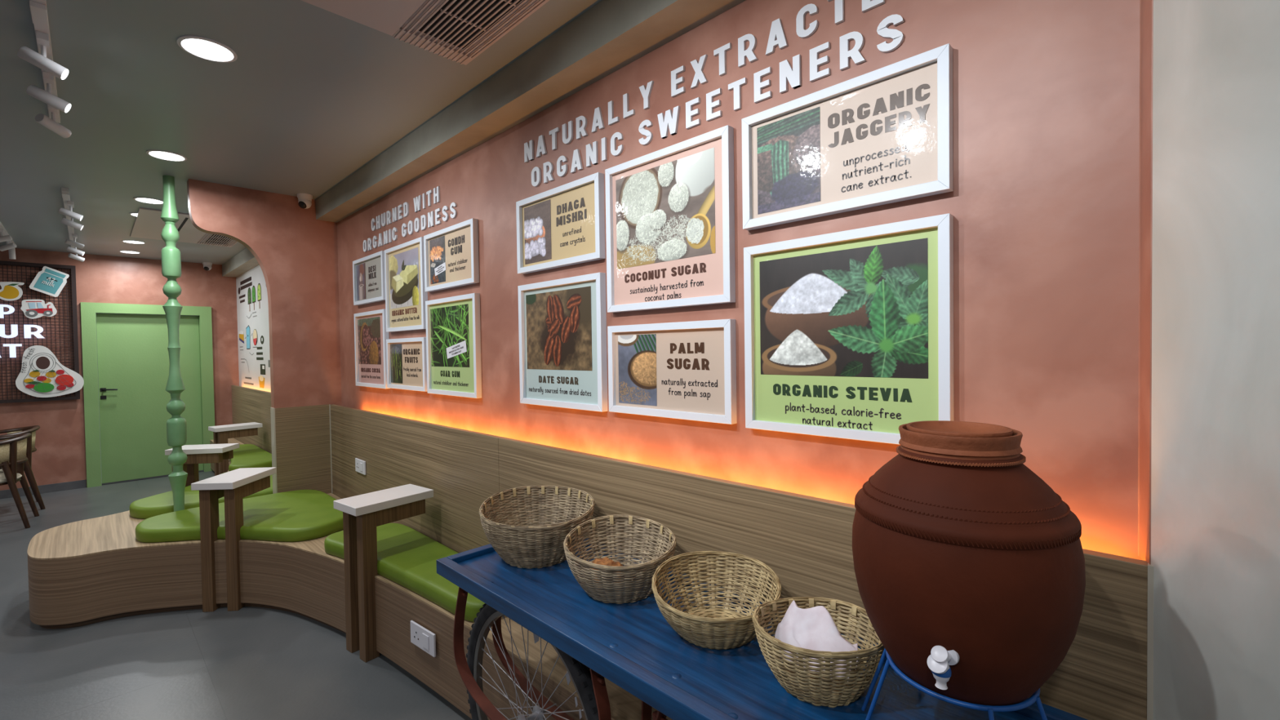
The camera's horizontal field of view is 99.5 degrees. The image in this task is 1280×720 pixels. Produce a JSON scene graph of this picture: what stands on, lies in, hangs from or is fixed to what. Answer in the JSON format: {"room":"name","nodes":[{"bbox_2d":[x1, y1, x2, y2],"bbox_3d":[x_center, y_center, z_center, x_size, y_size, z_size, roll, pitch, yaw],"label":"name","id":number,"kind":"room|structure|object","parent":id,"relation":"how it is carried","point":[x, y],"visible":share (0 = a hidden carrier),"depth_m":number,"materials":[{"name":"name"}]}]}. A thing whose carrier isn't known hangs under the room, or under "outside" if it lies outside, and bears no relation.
{"room":"eatery","nodes":[
{"label":"eatery","id":0,"kind":"room"},
{"bbox_2d":[0,248,239,490],"bbox_3d":[-7.695,0.168,4.978,0.100,2.690,6.700,0,2,45],"label":"wall","id":1,"kind":"structure","parent":0,"point":[60,455],"depth_m":6.20,"materials":[{"name":"pink paint"}]},
{"bbox_2d":[0,260,79,403],"bbox_3d":[-6.927,-0.291,5.606,0.050,1.510,1.535,0,2,45],"label":"board","id":2,"kind":"object","parent":1,"relation":"attached to","point":[73,300],"visible":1,"depth_m":5.97,"materials":[{"name":"black"}]},
{"bbox_2d":[0,281,24,301],"bbox_3d":[-6.714,-0.731,5.752,0.013,0.203,0.234,0,2,45],"label":"sign","id":3,"kind":"object","parent":2,"relation":"attached to","point":[10,291],"visible":1,"depth_m":5.76,"materials":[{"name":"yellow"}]},
{"bbox_2d":[0,285,18,298],"bbox_3d":[-6.709,-0.721,5.748,0.001,0.143,0.155,0,2,45],"label":"print","id":4,"kind":"object","parent":3,"relation":"attached to","point":[6,291],"depth_m":5.75,"materials":[{"name":"yellow"}]},
{"bbox_2d":[0,304,44,357],"bbox_3d":[-6.676,-0.307,5.769,0.022,0.562,0.450,0,2,45],"label":"lettering","id":5,"kind":"object","parent":2,"relation":"attached to","point":[27,328],"visible":1,"depth_m":5.76,"materials":[{"name":"white"}]},
{"bbox_2d":[20,299,57,319],"bbox_3d":[-6.558,-0.555,5.907,0.018,0.214,0.265,0,2,45],"label":"sign","id":6,"kind":"object","parent":2,"relation":"attached to","point":[32,308],"visible":1,"depth_m":5.90,"materials":[{"name":"white"}]},
{"bbox_2d":[29,266,69,297],"bbox_3d":[-6.503,-0.863,5.963,0.016,0.335,0.305,0,2,45],"label":"sign","id":7,"kind":"object","parent":2,"relation":"attached to","point":[49,281],"visible":1,"depth_m":5.96,"materials":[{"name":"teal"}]},
{"bbox_2d":[33,268,66,294],"bbox_3d":[-6.496,-0.866,5.961,0.004,0.283,0.248,0,2,45],"label":"print","id":8,"kind":"object","parent":7,"relation":"on","point":[47,281],"depth_m":5.96,"materials":[{"name":"teal"}]},
{"bbox_2d":[15,345,84,397],"bbox_3d":[-6.495,0.124,5.964,0.033,0.572,0.510,0,2,45],"label":"sign","id":9,"kind":"object","parent":2,"relation":"attached to","point":[42,375],"visible":1,"depth_m":5.94,"materials":[{"name":"white"}]},
{"bbox_2d":[33,382,54,392],"bbox_3d":[-6.527,0.302,5.931,0.010,0.104,0.152,0,2,45],"label":"print","id":10,"kind":"object","parent":9,"relation":"attached to","point":[37,387],"depth_m":5.93,"materials":[{"name":"green"}]},
{"bbox_2d":[55,374,73,385],"bbox_3d":[-6.420,0.223,6.041,0.010,0.124,0.140,0,2,45],"label":"print","id":11,"kind":"object","parent":9,"relation":"attached to","point":[60,380],"depth_m":6.03,"materials":[{"name":"red"}]},
{"bbox_2d":[0,479,86,498],"bbox_3d":[-8.182,1.486,4.407,0.015,0.090,5.140,0,2,45],"label":"baseboard","id":12,"kind":"structure","parent":1,"relation":"attached to","point":[4,494],"depth_m":6.05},
{"bbox_2d":[80,302,214,487],"bbox_3d":[-6.003,0.389,6.667,0.125,2.130,1.180,0,2,45],"label":"door","id":13,"kind":"structure","parent":1,"relation":"in","point":[131,371],"depth_m":6.58,"materials":[{"name":"green paint"}]},
{"bbox_2d":[231,385,271,453],"bbox_3d":[-3.954,0.892,5.785,4.102,1.100,0.030,0,2,45],"label":"wainscot","id":14,"kind":"structure","parent":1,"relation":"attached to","point":[249,405],"depth_m":6.24,"materials":[{"name":"laminate"}]},
{"bbox_2d":[0,471,471,719],"bbox_3d":[-3.708,1.572,1.105,11.226,0.080,6.700,0,2,45],"label":"floor","id":15,"kind":"structure","parent":0,"point":[247,663],"depth_m":2.64,"materials":[{"name":"grey concrete"}]},
{"bbox_2d":[0,432,39,528],"bbox_3d":[-5.778,1.086,4.767,0.589,0.825,0.627,-2,2,-41],"label":"rattan armchair","id":16,"kind":"object","parent":15,"relation":"on","point":[13,448],"visible":1,"depth_m":4.76,"materials":[{"name":"brown wood"}]},
{"bbox_2d":[0,425,45,509],"bbox_3d":[-6.280,1.083,5.289,0.627,0.825,0.589,0,1,39],"label":"rattan armchair","id":17,"kind":"object","parent":15,"relation":"on","point":[31,448],"visible":0.55,"depth_m":5.34,"materials":[{"name":"brown wood"}]},
{"bbox_2d":[164,443,239,486],"bbox_3d":[-3.525,1.082,4.384,0.410,0.765,0.232,-1,1,-8],"label":"table","id":18,"kind":"object","parent":15,"relation":"on","point":[203,453],"visible":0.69,"depth_m":4.31,"materials":[{"name":"laminate"}]},
{"bbox_2d":[191,466,276,612],"bbox_3d":[-2.472,1.087,3.331,0.232,0.765,0.410,-1,1,-3],"label":"table","id":19,"kind":"object","parent":15,"relation":"on","point":[235,485],"visible":1,"depth_m":3.17,"materials":[{"name":"laminate"}]},
{"bbox_2d":[208,422,262,475],"bbox_3d":[-4.241,1.066,5.696,0.232,0.765,0.410,0,1,38],"label":"table","id":20,"kind":"object","parent":15,"relation":"on","point":[221,433],"visible":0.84,"depth_m":5.59,"materials":[{"name":"laminate"}]},
{"bbox_2d":[26,438,672,719],"bbox_3d":[-2.829,1.268,3.551,8.844,0.405,1.586,0,2,45],"label":"bench","id":21,"kind":"object","parent":15,"relation":"on","point":[87,571],"visible":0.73,"depth_m":3.00,"materials":[{"name":"laminate"}]},
{"bbox_2d":[129,490,173,519],"bbox_3d":[-3.331,1.030,3.710,0.798,0.078,0.251,0,2,45],"label":"seat cushion","id":22,"kind":"object","parent":21,"relation":"on","point":[146,508],"depth_m":3.69,"materials":[{"name":"green leather"}]},
{"bbox_2d":[135,506,200,542],"bbox_3d":[-2.784,1.031,3.228,0.822,0.078,0.330,0,2,45],"label":"seat cushion","id":23,"kind":"object","parent":21,"relation":"on","point":[184,525],"depth_m":3.21,"materials":[{"name":"green leather"}]},
{"bbox_2d":[160,175,187,511],"bbox_3d":[-3.110,-0.075,3.614,0.102,2.284,0.102,-1,1,-17],"label":"pillar","id":24,"kind":"structure","parent":21,"relation":"on","point":[176,431],"depth_m":3.59,"materials":[{"name":"green paint"}]},
{"bbox_2d":[184,484,199,509],"bbox_3d":[-3.260,1.024,3.922,0.832,0.078,0.131,0,2,45],"label":"seat cushion","id":25,"kind":"object","parent":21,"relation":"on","point":[191,497],"depth_m":3.86,"materials":[{"name":"green leather"}]},
{"bbox_2d":[228,444,271,471],"bbox_3d":[-4.096,1.003,5.592,1.455,0.078,0.420,0,2,45],"label":"seat cushion","id":26,"kind":"object","parent":21,"relation":"on","point":[247,455],"visible":0.56,"depth_m":5.32,"materials":[{"name":"green leather"}]},
{"bbox_2d":[242,475,272,498],"bbox_3d":[-2.950,1.015,4.192,0.721,0.078,0.315,0,2,45],"label":"seat cushion","id":27,"kind":"object","parent":21,"relation":"on","point":[268,491],"depth_m":4.05,"materials":[{"name":"green leather"}]},
{"bbox_2d":[240,489,343,542],"bbox_3d":[-2.236,1.019,3.461,1.318,0.078,0.618,0,2,45],"label":"seat cushion","id":28,"kind":"object","parent":21,"relation":"on","point":[298,515],"depth_m":3.38,"materials":[{"name":"green leather"}]},
{"bbox_2d":[324,530,343,558],"bbox_3d":[-1.601,1.021,2.886,0.453,0.078,0.170,0,2,45],"label":"seat cushion","id":29,"kind":"object","parent":21,"relation":"on","point":[334,543],"depth_m":2.94,"materials":[{"name":"green leather"}]},
{"bbox_2d":[376,523,458,613],"bbox_3d":[-1.111,1.018,2.665,1.341,0.078,0.375,0,2,45],"label":"seat cushion","id":30,"kind":"object","parent":21,"relation":"on","point":[407,557],"depth_m":2.64,"materials":[{"name":"green leather"}]},
{"bbox_2d":[410,620,435,657],"bbox_3d":[-0.952,1.218,2.368,0.200,0.098,0.014,0,1,39],"label":"power outlet","id":31,"kind":"object","parent":21,"relation":"attached to","point":[422,637],"visible":1,"depth_m":2.35,"materials":[{"name":"white plastic"}]},
{"bbox_2d":[422,633,429,650],"bbox_3d":[-0.927,1.218,2.341,0.048,0.059,0.004,0,1,39],"label":"rocker switch","id":32,"kind":"object","parent":31,"relation":"attached to","point":[425,638],"depth_m":2.34,"materials":[{"name":"white plastic"}]},
{"bbox_2d":[333,484,433,662],"bbox_3d":[-1.313,1.081,2.810,0.232,0.765,0.410,0,1,37],"label":"table","id":33,"kind":"object","parent":15,"relation":"on","point":[362,513],"visible":1,"depth_m":2.70,"materials":[{"name":"laminate"}]},
{"bbox_2d":[436,537,1088,719],"bbox_3d":[0.084,1.067,1.399,1.705,0.812,0.476,0,2,45],"label":"cart","id":34,"kind":"object","parent":15,"relation":"on","point":[633,646],"visible":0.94,"depth_m":1.32,"materials":[{"name":"blue paint"}]},
{"bbox_2d":[479,485,595,568],"bbox_3d":[-0.353,0.579,1.881,0.393,0.194,0.402,-1,1,-12],"label":"wicker basket","id":35,"kind":"object","parent":34,"relation":"on","point":[531,545],"visible":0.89,"depth_m":1.86,"materials":[{"name":"beige wicker"}]},
{"bbox_2d":[563,515,676,604],"bbox_3d":[-0.059,0.593,1.607,0.332,0.168,0.339,-1,1,-12],"label":"wicker basket","id":36,"kind":"object","parent":34,"relation":"on","point":[635,580],"visible":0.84,"depth_m":1.67,"materials":[{"name":"beige wicker"}]},
{"bbox_2d":[589,556,623,587],"bbox_3d":[-0.098,0.630,1.605,0.142,0.086,0.112,0,2,45],"label":"lump","id":37,"kind":"object","parent":36,"relation":"in","point":[606,561],"visible":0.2,"depth_m":1.59,"materials":[{"name":"orange food"}]},
{"bbox_2d":[651,551,781,649],"bbox_3d":[0.192,0.611,1.369,0.323,0.137,0.330,-1,1,3],"label":"wicker basket","id":38,"kind":"object","parent":34,"relation":"on","point":[713,626],"visible":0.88,"depth_m":1.45,"materials":[{"name":"beige wicker"}]},
{"bbox_2d":[683,608,746,625],"bbox_3d":[0.192,0.675,1.372,0.190,0.006,0.190,0,2,45],"label":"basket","id":39,"kind":"object","parent":38,"relation":"on","point":[718,613],"depth_m":1.44,"materials":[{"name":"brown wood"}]},
{"bbox_2d":[751,596,884,707],"bbox_3d":[0.377,0.612,1.140,0.271,0.138,0.264,-1,1,-12],"label":"wicker basket","id":40,"kind":"object","parent":34,"relation":"on","point":[820,688],"visible":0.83,"depth_m":1.06,"materials":[{"name":"beige wicker"}]},
{"bbox_2d":[774,600,857,678],"bbox_3d":[0.372,0.586,1.148,0.197,0.108,0.115,0,2,45],"label":"folded cloth","id":41,"kind":"object","parent":40,"relation":"in","point":[814,628],"visible":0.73,"depth_m":1.15,"materials":[{"name":"white fabric"}]},
{"bbox_2d":[861,648,1047,719],"bbox_3d":[0.566,0.605,0.956,0.328,0.148,0.296,0,2,45],"label":"stand","id":42,"kind":"object","parent":34,"relation":"on","point":[1035,697],"visible":0.44,"depth_m":0.87,"materials":[{"name":"blue paint"}]},
{"bbox_2d":[852,420,1085,705],"bbox_3d":[0.553,0.342,0.941,0.343,0.453,0.343,-1,1,-22],"label":"pot","id":43,"kind":"object","parent":42,"relation":"on","point":[969,567],"visible":1,"depth_m":0.82,"materials":[{"name":"ceramic"}]},
{"bbox_2d":[927,645,959,689],"bbox_3d":[0.452,0.457,0.809,0.036,0.060,0.045,0,2,45],"label":"tap","id":44,"kind":"object","parent":43,"relation":"on","point":[943,661],"depth_m":0.81,"materials":[{"name":"white plastic"}]},
{"bbox_2d":[235,264,271,391],"bbox_3d":[-3.898,0.095,5.871,4.261,2.690,0.100,0,2,45],"label":"sign","id":45,"kind":"object","parent":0,"point":[260,322],"visible":0.07,"depth_m":6.56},
{"bbox_2d":[238,276,270,387],"bbox_3d":[-4.675,-0.345,6.547,1.810,1.335,0.002,0,2,45],"label":"print","id":46,"kind":"object","parent":45,"relation":"attached to","point":[261,380],"depth_m":6.52,"materials":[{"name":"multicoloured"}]},
{"bbox_2d":[186,178,341,408],"bbox_3d":[-2.733,-0.088,4.016,0.090,2.285,0.903,0,2,45],"label":"wall partition","id":47,"kind":"structure","parent":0,"point":[295,252],"depth_m":4.06,"materials":[{"name":"pink paint"}]},
{"bbox_2d":[270,404,331,493],"bbox_3d":[-2.597,0.700,4.159,0.109,0.700,0.372,0,2,45],"label":"partition panel","id":48,"kind":"object","parent":47,"relation":"attached to","point":[300,435],"visible":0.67,"depth_m":4.11,"materials":[{"name":"laminate"}]},
{"bbox_2d":[0,0,601,264],"bbox_3d":[-3.748,-1.207,1.050,11.226,0.100,6.700,0,2,45],"label":"ceiling","id":49,"kind":"structure","parent":0,"point":[311,95],"depth_m":2.54,"materials":[{"name":"paint"}]},
{"bbox_2d":[0,221,14,244],"bbox_3d":[-6.017,-1.185,5.133,1.612,0.040,0.038,0,2,45],"label":"track","id":50,"kind":"object","parent":49,"relation":"attached to","point":[2,226],"visible":0.47,"depth_m":5.07,"materials":[{"name":"white metal"}]},
{"bbox_2d":[0,228,12,242],"bbox_3d":[-5.770,-1.115,4.894,0.118,0.130,0.102,-1,1,3],"label":"spotlight","id":51,"kind":"object","parent":50,"relation":"attached to","point":[7,237],"visible":1,"depth_m":4.89,"materials":[{"name":"white metal"}]},
{"bbox_2d":[0,240,17,251],"bbox_3d":[-6.127,-1.117,5.244,0.124,0.129,0.089,-1,1,13],"label":"spotlight","id":52,"kind":"object","parent":50,"relation":"attached to","point":[11,246],"visible":0.77,"depth_m":5.23,"materials":[{"name":"white metal"}]},
{"bbox_2d":[8,248,15,259],"bbox_3d":[-6.448,-1.109,5.560,0.120,0.148,0.048,0,2,45],"label":"spotlight","id":53,"kind":"object","parent":50,"relation":"attached to","point":[11,251],"visible":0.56,"depth_m":5.55,"materials":[{"name":"white metal"}]},
{"bbox_2d":[29,0,60,123],"bbox_3d":[-2.425,-1.179,2.218,1.322,0.040,0.038,0,2,45],"label":"track","id":54,"kind":"object","parent":49,"relation":"attached to","point":[38,10],"visible":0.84,"depth_m":1.85,"materials":[{"name":"white metal"}]},
{"bbox_2d":[17,31,68,79],"bbox_3d":[-2.183,-1.107,1.982,0.114,0.134,0.102,-1,1,3],"label":"spotlight","id":55,"kind":"object","parent":54,"relation":"attached to","point":[40,60],"visible":1,"depth_m":1.97,"materials":[{"name":"white metal"}]},
{"bbox_2d":[26,71,71,112],"bbox_3d":[-2.461,-1.109,2.256,0.115,0.133,0.102,-1,1,3],"label":"spotlight","id":56,"kind":"object","parent":54,"relation":"attached to","point":[46,97],"visible":0.98,"depth_m":2.24,"materials":[{"name":"white metal"}]},
{"bbox_2d":[35,104,71,137],"bbox_3d":[-2.731,-1.115,2.521,0.080,0.124,0.128,-1,1,-20],"label":"spotlight","id":57,"kind":"object","parent":54,"relation":"attached to","point":[50,123],"visible":0.94,"depth_m":2.51,"materials":[{"name":"white metal"}]},
{"bbox_2d":[61,186,75,248],"bbox_3d":[-5.156,-1.193,4.904,3.162,0.040,0.038,0,2,45],"label":"track","id":58,"kind":"object","parent":49,"relation":"attached to","point":[64,191],"visible":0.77,"depth_m":4.08,"materials":[{"name":"white metal"}]},
{"bbox_2d":[58,200,83,220],"bbox_3d":[-4.287,-1.120,4.078,0.115,0.130,0.105,-1,1,0],"label":"spotlight","id":59,"kind":"object","parent":58,"relation":"attached to","point":[70,213],"visible":1,"depth_m":4.07,"materials":[{"name":"white metal"}]},
{"bbox_2d":[60,217,83,230],"bbox_3d":[-4.593,-1.121,4.380,0.113,0.131,0.107,-1,1,-1],"label":"spotlight","id":60,"kind":"object","parent":58,"relation":"attached to","point":[70,223],"visible":0.78,"depth_m":4.37,"materials":[{"name":"white metal"}]},
{"bbox_2d":[65,233,84,248],"bbox_3d":[-5.377,-1.127,5.151,0.098,0.127,0.122,-1,1,-7],"label":"spotlight","id":61,"kind":"object","parent":58,"relation":"attached to","point":[74,243],"visible":1,"depth_m":5.13,"materials":[{"name":"white metal"}]},
{"bbox_2d":[66,241,84,255],"bbox_3d":[-5.734,-1.128,5.502,0.116,0.130,0.105,-1,1,1],"label":"spotlight","id":62,"kind":"object","parent":58,"relation":"attached to","point":[75,250],"visible":0.75,"depth_m":5.49,"materials":[{"name":"white metal"}]},
{"bbox_2d":[67,248,84,262],"bbox_3d":[-6.090,-1.131,5.852,0.097,0.127,0.123,-1,1,-8],"label":"spotlight","id":63,"kind":"object","parent":58,"relation":"attached to","point":[76,256],"visible":0.8,"depth_m":5.84,"materials":[{"name":"white metal"}]},
{"bbox_2d":[133,196,163,204],"bbox_3d":[-3.741,-1.215,4.132,0.184,0.006,0.184,0,2,45],"label":"recessed light","id":64,"kind":"object","parent":49,"relation":"in","point":[148,200],"visible":0.89,"depth_m":4.12,"materials":[{"name":"white plastic"}]},
{"bbox_2d":[135,198,163,203],"bbox_3d":[-3.741,-1.215,4.132,0.157,0.001,0.157,0,2,45],"label":"diffuser","id":65,"kind":"object","parent":64,"relation":"attached to","point":[144,200],"depth_m":4.13,"materials":[{"name":"white plastic"}]},
{"bbox_2d":[146,149,186,161],"bbox_3d":[-2.805,-1.211,3.211,0.184,0.006,0.184,0,2,45],"label":"recessed light","id":66,"kind":"object","parent":49,"relation":"in","point":[162,154],"visible":1,"depth_m":3.20,"materials":[{"name":"white plastic"}]},
{"bbox_2d":[149,151,184,160],"bbox_3d":[-2.805,-1.210,3.211,0.157,0.001,0.157,0,2,45],"label":"diffuser","id":67,"kind":"object","parent":66,"relation":"attached to","point":[170,156],"depth_m":3.22,"materials":[{"name":"white plastic"}]},
{"bbox_2d":[129,207,237,247],"bbox_3d":[-4.224,-1.223,5.112,1.440,0.016,0.805,0,2,45],"label":"air conditioner","id":68,"kind":"object","parent":49,"relation":"attached to","point":[148,224],"visible":0.52,"depth_m":5.10,"materials":[{"name":"grey"}]},
{"bbox_2d":[197,232,237,247],"bbox_3d":[-4.045,-1.231,5.293,1.440,0.012,0.295,0,2,45],"label":"grille","id":69,"kind":"object","parent":68,"relation":"attached to","point":[205,238],"depth_m":5.57,"materials":[{"name":"grey metal"}]},
{"bbox_2d":[177,35,237,62],"bbox_3d":[-1.679,-1.205,2.103,0.184,0.006,0.184,0,2,45],"label":"recessed light","id":70,"kind":"object","parent":49,"relation":"in","point":[205,48],"visible":1,"depth_m":2.10,"materials":[{"name":"white plastic"}]},
{"bbox_2d":[181,39,233,60],"bbox_3d":[-1.679,-1.205,2.103,0.157,0.001,0.157,0,2,45],"label":"diffuser","id":71,"kind":"object","parent":70,"relation":"attached to","point":[206,49],"depth_m":2.10,"materials":[{"name":"white plastic"}]},
{"bbox_2d":[222,248,258,277],"bbox_3d":[-3.983,-1.170,5.739,4.116,0.153,0.146,0,2,45],"label":"ceiling beam","id":72,"kind":"structure","parent":49,"relation":"attached to","point":[245,260],"depth_m":6.45,"materials":[{"name":"paint"}]},
{"bbox_2d":[297,193,312,208],"bbox_3d":[-2.508,-1.182,4.054,0.100,0.105,0.100,0,2,45],"label":"security camera","id":73,"kind":"object","parent":49,"relation":"attached to","point":[304,201],"visible":1,"depth_m":4.02,"materials":[{"name":"white plastic"}]},
{"bbox_2d":[301,0,549,65],"bbox_3d":[-0.484,-1.204,1.434,1.440,0.016,0.805,0,2,45],"label":"air conditioner","id":74,"kind":"object","parent":49,"relation":"attached to","point":[460,31],"visible":1,"depth_m":1.92,"materials":[{"name":"grey plastic"}]},
{"bbox_2d":[392,0,549,65],"bbox_3d":[-0.305,-1.212,1.616,1.440,0.012,0.295,0,2,45],"label":"grille","id":75,"kind":"object","parent":74,"relation":"attached to","point":[460,31],"depth_m":1.95,"materials":[{"name":"grey"}]},
{"bbox_2d":[315,0,745,222],"bbox_3d":[-0.769,-1.154,2.578,4.720,0.153,0.146,0,2,45],"label":"ceiling beam","id":76,"kind":"structure","parent":49,"relation":"attached to","point":[611,35],"depth_m":2.19,"materials":[{"name":"paint"}]},
{"bbox_2d":[337,0,1141,559],"bbox_3d":[-0.673,0.111,2.700,4.785,2.690,0.100,0,2,45],"label":"wall","id":77,"kind":"structure","parent":0,"point":[1043,202],"depth_m":1.23,"materials":[{"name":"pink paint"}]},
{"bbox_2d":[352,250,385,305],"bbox_3d":[-1.892,-0.562,3.785,0.570,0.323,0.030,0,2,45],"label":"framed poster","id":78,"kind":"object","parent":77,"relation":"attached to","point":[368,272],"visible":1,"depth_m":3.78,"materials":[{"name":"grey paper"}]},
{"bbox_2d":[355,262,365,300],"bbox_3d":[-2.008,-0.562,3.897,0.183,0.254,0.001,0,2,45],"label":"print","id":79,"kind":"object","parent":78,"relation":"attached to","point":[360,268],"depth_m":3.90},
{"bbox_2d":[353,309,390,388],"bbox_3d":[-1.883,-0.074,3.793,0.575,0.528,0.030,0,2,45],"label":"framed poster","id":80,"kind":"object","parent":77,"relation":"attached to","point":[371,335],"visible":1,"depth_m":3.79,"materials":[{"name":"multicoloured paper"}]},
{"bbox_2d":[357,316,381,364],"bbox_3d":[-1.912,-0.133,3.817,0.436,0.325,0.001,0,2,45],"label":"print","id":81,"kind":"object","parent":80,"relation":"attached to","point":[368,329],"depth_m":3.81},
{"bbox_2d":[384,236,427,332],"bbox_3d":[-1.458,-0.451,3.362,0.567,0.535,0.030,0,2,45],"label":"framed poster","id":82,"kind":"object","parent":77,"relation":"attached to","point":[406,295],"visible":1,"depth_m":3.35,"materials":[{"name":"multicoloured paper"}]},
{"bbox_2d":[389,247,419,309],"bbox_3d":[-1.472,-0.501,3.372,0.441,0.340,0.001,0,2,45],"label":"print","id":83,"kind":"object","parent":82,"relation":"attached to","point":[403,266],"depth_m":3.36},
{"bbox_2d":[386,337,426,391],"bbox_3d":[-1.452,0.024,3.372,0.570,0.319,0.030,0,2,45],"label":"framed poster","id":84,"kind":"object","parent":77,"relation":"attached to","point":[406,357],"visible":1,"depth_m":3.36,"materials":[{"name":"beige paper"}]},
{"bbox_2d":[390,343,402,383],"bbox_3d":[-1.569,0.023,3.486,0.187,0.250,0.001,0,2,45],"label":"print","id":85,"kind":"object","parent":84,"relation":"attached to","point":[396,360],"depth_m":3.48},
{"bbox_2d":[363,186,457,252],"bbox_3d":[-1.481,-0.871,3.385,1.395,0.208,0.010,0,2,45],"label":"lettering","id":86,"kind":"object","parent":77,"relation":"attached to","point":[380,220],"depth_m":3.31,"materials":[{"name":"white plastic"}]},
{"bbox_2d":[423,217,479,292],"bbox_3d":[-1.033,-0.555,2.940,0.570,0.322,0.030,0,2,45],"label":"framed poster","id":87,"kind":"object","parent":77,"relation":"attached to","point":[451,259],"visible":1,"depth_m":2.91,"materials":[{"name":"beige paper"}]},
{"bbox_2d":[429,235,445,284],"bbox_3d":[-1.138,-0.559,3.042,0.188,0.251,0.001,0,2,45],"label":"print","id":88,"kind":"object","parent":87,"relation":"attached to","point":[437,246],"depth_m":3.04},
{"bbox_2d":[425,293,481,398],"bbox_3d":[-1.024,-0.073,2.948,0.571,0.533,0.030,0,2,45],"label":"framed poster","id":89,"kind":"object","parent":77,"relation":"attached to","point":[453,324],"visible":1,"depth_m":2.92,"materials":[{"name":"green paper"}]},
{"bbox_2d":[430,303,469,367],"bbox_3d":[-1.048,-0.128,2.968,0.444,0.329,0.001,0,2,45],"label":"print","id":90,"kind":"object","parent":89,"relation":"attached to","point":[449,325],"depth_m":2.97},
{"bbox_2d":[515,172,605,274],"bbox_3d":[-0.347,-0.552,2.265,0.565,0.324,0.030,0,2,45],"label":"framed poster","id":91,"kind":"object","parent":77,"relation":"attached to","point":[563,225],"visible":1,"depth_m":2.23,"materials":[{"name":"brown paper"}]},
{"bbox_2d":[524,199,551,264],"bbox_3d":[-0.448,-0.555,2.364,0.199,0.252,0.001,0,2,45],"label":"print","id":92,"kind":"object","parent":91,"relation":"attached to","point":[537,217],"depth_m":2.36},
{"bbox_2d":[517,272,608,412],"bbox_3d":[-0.339,-0.069,2.274,0.563,0.533,0.030,0,2,45],"label":"framed poster","id":93,"kind":"object","parent":77,"relation":"attached to","point":[562,322],"visible":1,"depth_m":2.24,"materials":[{"name":"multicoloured paper"}]},
{"bbox_2d":[525,286,591,370],"bbox_3d":[-0.351,-0.124,2.283,0.450,0.332,0.001,0,2,45],"label":"print","id":94,"kind":"object","parent":93,"relation":"attached to","point":[559,326],"depth_m":2.27},
{"bbox_2d":[604,124,735,312],"bbox_3d":[0.082,-0.445,1.847,0.557,0.534,0.030,0,2,45],"label":"framed poster","id":95,"kind":"object","parent":77,"relation":"attached to","point":[670,210],"visible":1,"depth_m":1.81,"materials":[{"name":"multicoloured paper"}]},
{"bbox_2d":[615,147,715,269],"bbox_3d":[0.073,-0.501,1.853,0.451,0.329,0.001,0,2,45],"label":"print","id":96,"kind":"object","parent":95,"relation":"attached to","point":[665,212],"depth_m":1.83},
{"bbox_2d":[607,319,737,424],"bbox_3d":[0.089,0.035,1.857,0.557,0.322,0.030,0,2,45],"label":"framed poster","id":97,"kind":"object","parent":77,"relation":"attached to","point":[681,370],"visible":1,"depth_m":1.82,"materials":[{"name":"beige paper"}]},
{"bbox_2d":[617,333,657,405],"bbox_3d":[-0.012,0.035,1.955,0.193,0.251,0.001,0,2,45],"label":"print","id":98,"kind":"object","parent":97,"relation":"attached to","point":[637,353],"depth_m":1.95},
{"bbox_2d":[524,0,904,186],"bbox_3d":[0.076,-0.864,1.854,1.658,0.208,0.010,0,2,45],"label":"lettering","id":99,"kind":"object","parent":77,"relation":"attached to","point":[670,120],"depth_m":1.67,"materials":[{"name":"white plastic"}]},
{"bbox_2d":[328,404,1153,719],"bbox_3d":[-0.744,0.907,2.624,4.690,1.103,0.036,0,2,45],"label":"wainscot","id":100,"kind":"structure","parent":77,"relation":"attached to","point":[1106,673],"depth_m":1.66,"materials":[{"name":"laminate"}]},
{"bbox_2d":[355,457,365,475],"bbox_3d":[-1.953,0.743,3.780,0.185,0.094,0.014,0,2,45],"label":"power outlet","id":101,"kind":"object","parent":100,"relation":"attached to","point":[360,465],"visible":1,"depth_m":3.76,"materials":[{"name":"white plastic"}]},
{"bbox_2d":[741,43,953,230],"bbox_3d":[0.510,-0.550,1.423,0.552,0.325,0.030,0,2,45],"label":"framed poster","id":102,"kind":"object","parent":77,"relation":"attached to","point":[883,135],"visible":1,"depth_m":1.38,"materials":[{"name":"beige paper"}]},
{"bbox_2d":[756,106,820,214],"bbox_3d":[0.413,-0.552,1.517,0.194,0.251,0.001,0,2,45],"label":"print","id":103,"kind":"object","parent":102,"relation":"attached to","point":[788,148],"depth_m":1.51},
{"bbox_2d":[743,213,954,444],"bbox_3d":[0.518,-0.065,1.432,0.550,0.537,0.030,0,2,45],"label":"framed poster","id":104,"kind":"object","parent":77,"relation":"attached to","point":[849,334],"visible":1,"depth_m":1.40,"materials":[{"name":"green paper"}]},
{"bbox_2d":[759,238,928,378],"bbox_3d":[0.515,-0.122,1.431,0.454,0.330,0.001,0,2,45],"label":"print","id":105,"kind":"object","parent":104,"relation":"attached to","point":[860,312],"depth_m":1.41},
{"bbox_2d":[1151,0,1279,719],"bbox_3d":[0.790,0.148,-0.248,0.357,2.690,2.796,-1,1,14],"label":"wall","id":106,"kind":"structure","parent":0,"point":[1215,425],"depth_m":0.82,"materials":[{"name":"paint"}]},
{"bbox_2d":[1137,0,1153,564],"bbox_3d":[0.923,-0.423,0.984,0.026,1.600,0.083,0,2,45],"label":"trim","id":107,"kind":"structure","parent":106,"relation":"attached to","point":[1146,6],"depth_m":0.99,"materials":[{"name":"pink paint"}]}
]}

